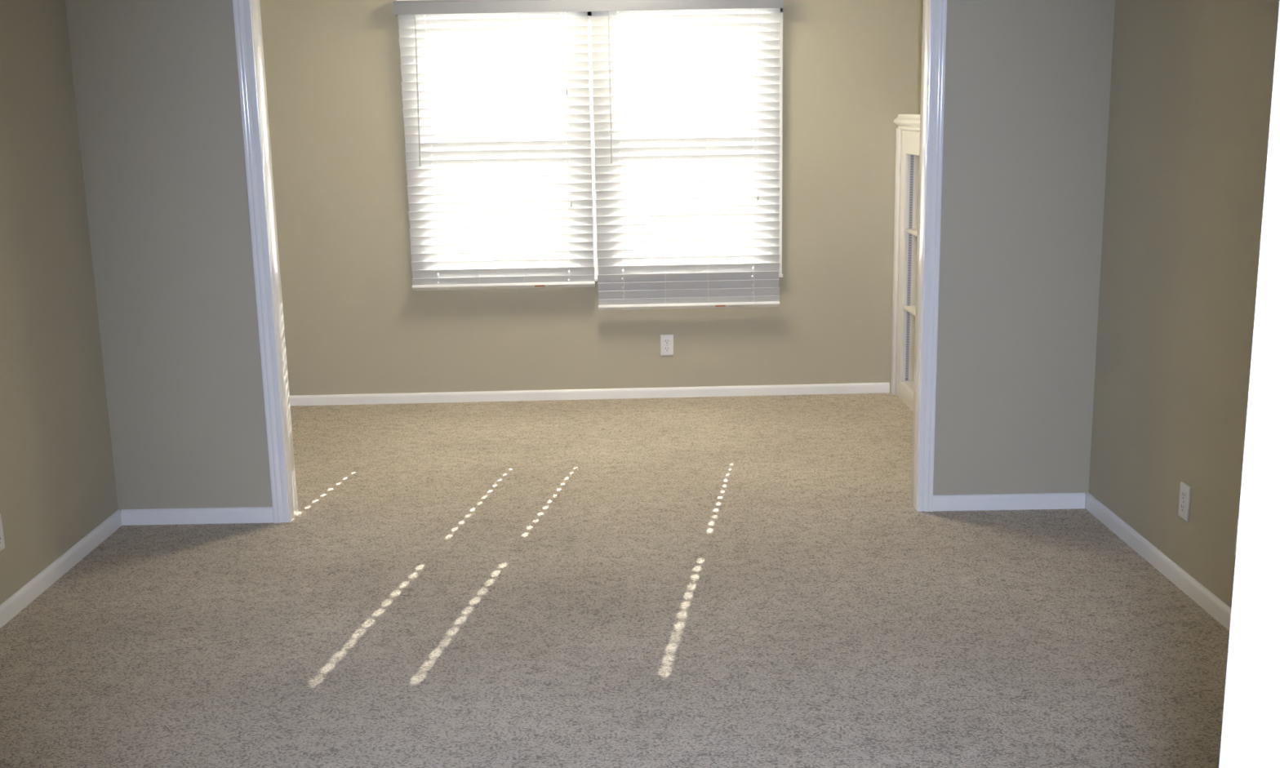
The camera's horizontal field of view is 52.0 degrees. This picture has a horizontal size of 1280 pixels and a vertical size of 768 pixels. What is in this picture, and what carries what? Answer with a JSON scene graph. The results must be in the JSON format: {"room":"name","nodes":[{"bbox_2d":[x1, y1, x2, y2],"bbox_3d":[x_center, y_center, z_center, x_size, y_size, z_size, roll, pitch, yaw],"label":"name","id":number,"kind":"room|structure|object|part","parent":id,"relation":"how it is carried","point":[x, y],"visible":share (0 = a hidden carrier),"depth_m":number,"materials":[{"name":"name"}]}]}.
{"room":"empty living room","nodes":[
{"label":"empty living room","id":0,"kind":"room"},
{"bbox_2d":[0,0,118,604],"bbox_3d":[-2.010,-0.315,3.150,0.120,2.490,7.149,-1,12,-1],"label":"wall","id":1,"kind":"structure","parent":0,"point":[58,484],"depth_m":4.33,"materials":[{"name":"beige paint"}]},
{"bbox_2d":[0,513,4,551],"bbox_3d":[-1.941,0.454,3.965,0.007,0.112,0.069,-1,12,-1],"label":"wall outlet","id":2,"kind":"object","parent":1,"relation":"attached to","point":[2,537],"visible":1,"depth_m":3.99,"materials":[{"name":"white plastic"}]},
{"bbox_2d":[0,509,122,628],"bbox_3d":[-1.905,1.010,2.506,0.012,0.059,5.097,-1,12,-1],"label":"baseboard","id":3,"kind":"structure","parent":1,"relation":"attached to","point":[20,600],"depth_m":4.36,"materials":[{"name":"white paint"}]},
{"bbox_2d":[65,0,1115,510],"bbox_3d":[-0.161,-0.684,4.737,3.756,2.490,0.110,-1,12,0],"label":"wall","id":4,"kind":"structure","parent":0,"point":[1027,86],"depth_m":4.72,"materials":[{"name":"beige paint"}]},
{"bbox_2d":[120,506,273,525],"bbox_3d":[-1.659,0.495,4.925,0.572,0.059,0.014,-1,12,0],"label":"baseboard","id":5,"kind":"structure","parent":4,"relation":"attached to","point":[242,514],"depth_m":4.92,"materials":[{"name":"white paint"}]},
{"bbox_2d":[232,0,297,523],"bbox_3d":[-1.364,-0.530,4.771,0.063,2.118,0.145,-1,12,0],"label":"trim","id":6,"kind":"structure","parent":4,"relation":"attached to","point":[246,13],"depth_m":4.74,"materials":[{"name":"white paint"}]},
{"bbox_2d":[910,0,946,511],"bbox_3d":[1.048,-0.573,4.760,0.061,2.118,0.145,-1,12,0],"label":"trim","id":7,"kind":"structure","parent":4,"relation":"attached to","point":[935,11],"depth_m":4.73,"materials":[{"name":"white paint"}]},
{"bbox_2d":[932,492,1085,511],"bbox_3d":[1.379,0.441,4.911,0.571,0.059,0.014,-1,12,0],"label":"baseboard","id":8,"kind":"structure","parent":4,"relation":"attached to","point":[1037,500],"depth_m":4.91,"materials":[{"name":"white paint"}]},
{"bbox_2d":[259,0,923,395],"bbox_3d":[-0.200,-1.107,6.743,3.876,2.490,0.140,-1,12,-1],"label":"wall","id":9,"kind":"structure","parent":0,"point":[355,322],"depth_m":6.76,"materials":[{"name":"beige paint"}]},
{"bbox_2d":[424,23,569,271],"bbox_3d":[-0.698,-1.208,6.712,0.780,1.276,0.137,-1,12,-1],"label":"window","id":10,"kind":"structure","parent":9,"relation":"in","point":[424,24],"depth_m":6.70,"materials":[{"name":"white paint"}]},
{"bbox_2d":[396,0,595,291],"bbox_3d":[-0.711,-1.192,6.582,0.934,1.448,0.083,-1,12,-1],"label":"window blind","id":11,"kind":"object","parent":10,"relation":"attached to","point":[496,100],"visible":1,"depth_m":6.58,"materials":[{"name":"white plastic"}]},
{"bbox_3d":[-1.045,-1.171,6.582,0.001,1.384,0.001,-1,12,-1],"label":"lift cord","id":12,"kind":"part","parent":11,"relation":"part of","materials":[{"name":"white fabric"}]},
{"bbox_3d":[-0.698,-0.501,6.729,0.932,0.035,0.049,-1,12,-1],"label":"rail","id":13,"kind":"part","parent":11,"relation":"part of","materials":[{"name":"white plastic"}]},
{"bbox_3d":[-0.377,-1.186,6.591,0.001,1.384,0.001,-1,12,-1],"label":"lift cord","id":14,"kind":"part","parent":11,"relation":"part of","materials":[{"name":"white fabric"}]},
{"bbox_3d":[-0.356,-1.388,6.520,0.001,0.962,0.001,-1,12,-1],"label":"pull cord","id":15,"kind":"part","parent":11,"relation":"part of","materials":[{"name":"white plastic"}]},
{"bbox_3d":[-0.693,-0.908,6.767,0.756,0.626,0.033,-1,12,-1],"label":"sash","id":16,"kind":"part","parent":10,"relation":"part of","materials":[{"name":"white glass"}]},
{"bbox_2d":[393,0,782,16],"bbox_3d":[-0.251,-1.861,6.444,1.900,0.066,0.098,-1,12,-1],"label":"blind valance","id":17,"kind":"object","parent":9,"relation":"attached to","point":[416,6],"visible":1,"depth_m":6.40,"materials":[{"name":"grey plastic"}]},
{"bbox_2d":[289,382,889,405],"bbox_3d":[-0.338,0.055,6.907,3.313,0.054,0.012,-1,12,-1],"label":"baseboard","id":18,"kind":"structure","parent":9,"relation":"attached to","point":[856,388],"depth_m":6.90,"materials":[{"name":"white paint"}]},
{"bbox_2d":[423,8,782,282],"bbox_3d":[-0.225,-1.204,6.629,1.898,1.372,0.043,-1,12,-1],"label":"trim","id":19,"kind":"structure","parent":9,"relation":"attached to","point":[589,14],"depth_m":6.62,"materials":[{"name":"white paint"}]},
{"bbox_2d":[660,334,673,355],"bbox_3d":[0.141,-0.203,6.865,0.069,0.112,0.007,-1,12,-1],"label":"wall outlet","id":20,"kind":"object","parent":9,"relation":"attached to","point":[666,340],"visible":1,"depth_m":6.86,"materials":[{"name":"white plastic"}]},
{"bbox_2d":[663,346,670,351],"bbox_3d":[0.142,-0.183,6.866,0.034,0.028,0.002,-1,12,-1],"label":"socket","id":21,"kind":"object","parent":20,"relation":"attached to","point":[666,348],"depth_m":6.87,"materials":[{"name":"grey plastic"}]},
{"bbox_2d":[663,338,670,344],"bbox_3d":[0.141,-0.222,6.858,0.034,0.028,0.002,-1,12,-1],"label":"socket","id":22,"kind":"object","parent":20,"relation":"attached to","point":[666,341],"depth_m":6.86,"materials":[{"name":"grey plastic"}]},
{"bbox_2d":[616,20,753,270],"bbox_3d":[0.266,-1.230,6.726,0.771,1.276,0.137,-1,12,-1],"label":"window","id":23,"kind":"structure","parent":9,"relation":"in","point":[616,20],"depth_m":6.71,"materials":[{"name":"white paint"}]},
{"bbox_3d":[0.260,-1.537,6.690,0.747,0.632,0.033,-1,12,-1],"label":"sash","id":24,"kind":"part","parent":23,"relation":"part of","materials":[{"name":"white glass"}]},
{"bbox_2d":[591,8,780,311],"bbox_3d":[0.238,-1.153,6.608,0.936,1.571,0.083,-1,12,-1],"label":"window blind","id":25,"kind":"object","parent":23,"relation":"attached to","point":[691,102],"visible":0.98,"depth_m":6.61,"materials":[{"name":"white plastic"}]},
{"bbox_3d":[-0.100,-1.132,6.608,0.001,1.507,0.001,-1,12,-1],"label":"lift cord","id":26,"kind":"part","parent":25,"relation":"part of","materials":[{"name":"white fabric"}]},
{"bbox_3d":[0.252,-0.402,6.768,0.934,0.035,0.049,-1,12,-1],"label":"rail","id":27,"kind":"part","parent":25,"relation":"part of","materials":[{"name":"white plastic"}]},
{"bbox_3d":[0.567,-1.146,6.617,0.001,1.507,0.001,-1,12,-1],"label":"lift cord","id":28,"kind":"part","parent":25,"relation":"part of","materials":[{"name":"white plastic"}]},
{"bbox_3d":[0.587,-1.417,6.532,0.001,0.946,0.001,-1,12,-1],"label":"pull cord","id":29,"kind":"part","parent":25,"relation":"part of","materials":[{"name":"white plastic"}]},
{"bbox_2d":[0,392,1229,767],"bbox_3d":[-0.098,0.967,2.813,3.836,0.050,8.609,-1,12,-1],"label":"floor","id":30,"kind":"structure","parent":0,"point":[735,581],"depth_m":3.93,"materials":[{"name":"beige carpet"}]},
{"bbox_2d":[890,113,919,410],"bbox_3d":[1.478,-0.494,5.984,0.328,1.442,1.657,-1,12,-1],"label":"glass-door cabinet","id":31,"kind":"object","parent":30,"relation":"on","point":[908,131],"visible":0.21,"depth_m":6.67,"materials":[{"name":"white paint"}]},
{"bbox_3d":[1.366,0.165,6.153,0.020,0.088,1.302,-1,12,-1],"label":"rail","id":32,"kind":"part","parent":31,"relation":"part of","materials":[{"name":"white paint"}]},
{"bbox_3d":[1.465,-1.160,5.843,0.328,0.080,1.657,-1,12,-1],"label":"crown molding","id":33,"kind":"part","parent":31,"relation":"part of","materials":[{"name":"white paint"}]},
{"bbox_3d":[1.509,0.127,6.148,0.271,0.018,1.310,-1,12,-1],"label":"panel","id":34,"kind":"part","parent":31,"relation":"part of","materials":[{"name":"white paint"}]},
{"bbox_3d":[1.498,-0.260,6.067,0.278,0.019,1.300,-1,12,-1],"label":"shelf","id":35,"kind":"part","parent":31,"relation":"part of","materials":[{"name":"white paint"}]},
{"bbox_3d":[1.491,-0.603,6.674,0.277,1.370,0.020,-1,12,-1],"label":"panel","id":36,"kind":"part","parent":31,"relation":"part of","materials":[{"name":"white paint"}]},
{"bbox_3d":[1.490,-0.645,5.985,0.278,0.019,1.300,-1,12,-1],"label":"shelf","id":37,"kind":"part","parent":31,"relation":"part of","materials":[{"name":"white paint"}]},
{"bbox_3d":[1.343,-1.081,5.891,0.020,0.135,1.302,-1,12,-1],"label":"rail","id":38,"kind":"part","parent":31,"relation":"part of","materials":[{"name":"white paint"}]},
{"bbox_2d":[1088,0,1279,608],"bbox_3d":[1.745,-0.397,3.204,0.120,2.490,7.149,-1,12,-1],"label":"wall","id":39,"kind":"structure","parent":0,"point":[1191,86],"depth_m":4.05,"materials":[{"name":"beige paint"}]},
{"bbox_2d":[1084,492,1231,631],"bbox_3d":[1.718,0.946,2.490,0.012,0.059,4.958,-1,12,-1],"label":"baseboard","id":40,"kind":"structure","parent":39,"relation":"attached to","point":[1197,592],"depth_m":4.22,"materials":[{"name":"white paint"}]},
{"bbox_2d":[1177,481,1191,522],"bbox_3d":[1.685,0.365,4.066,0.007,0.112,0.069,-1,12,-1],"label":"wall outlet","id":41,"kind":"object","parent":39,"relation":"attached to","point":[1184,490],"visible":1,"depth_m":4.06,"materials":[{"name":"white plastic"}]},
{"bbox_2d":[1180,502,1185,512],"bbox_3d":[1.683,0.384,4.069,0.002,0.028,0.034,-1,12,-1],"label":"socket","id":42,"kind":"object","parent":41,"relation":"attached to","point":[1182,504],"depth_m":4.07,"materials":[{"name":"grey plastic"}]},
{"bbox_2d":[1181,490,1186,501],"bbox_3d":[1.683,0.346,4.061,0.002,0.028,0.034,-1,12,-1],"label":"socket","id":43,"kind":"object","parent":41,"relation":"attached to","point":[1183,492],"depth_m":4.06,"materials":[{"name":"grey plastic"}]},
{"bbox_2d":[1234,519,1238,556],"bbox_3d":[1.692,0.442,3.691,0.007,0.112,0.069,-1,12,-1],"label":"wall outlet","id":44,"kind":"object","parent":39,"relation":"attached to","point":[1237,519],"visible":0.08,"depth_m":3.72,"materials":[{"name":"white plastic"}]},
{"bbox_3d":[-0.067,0.368,-0.261,3.636,2.490,0.120,-1,12,-1],"label":"wall","id":45,"kind":"structure","parent":0,"visible":0},
{"bbox_2d":[1218,0,1279,767],"bbox_3d":[0.252,0.433,0.245,0.102,2.018,0.812,-1,12,0],"label":"door","id":46,"kind":"structure","parent":45,"relation":"in","point":[1251,724],"depth_m":0.56,"materials":[{"name":"white paint"}]},
{"label":"outside","id":47,"kind":"structure","parent":0,"visible":0},
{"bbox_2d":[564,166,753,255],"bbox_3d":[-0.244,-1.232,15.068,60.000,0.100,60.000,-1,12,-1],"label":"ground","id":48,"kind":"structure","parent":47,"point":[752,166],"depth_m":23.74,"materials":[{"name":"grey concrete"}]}
]}

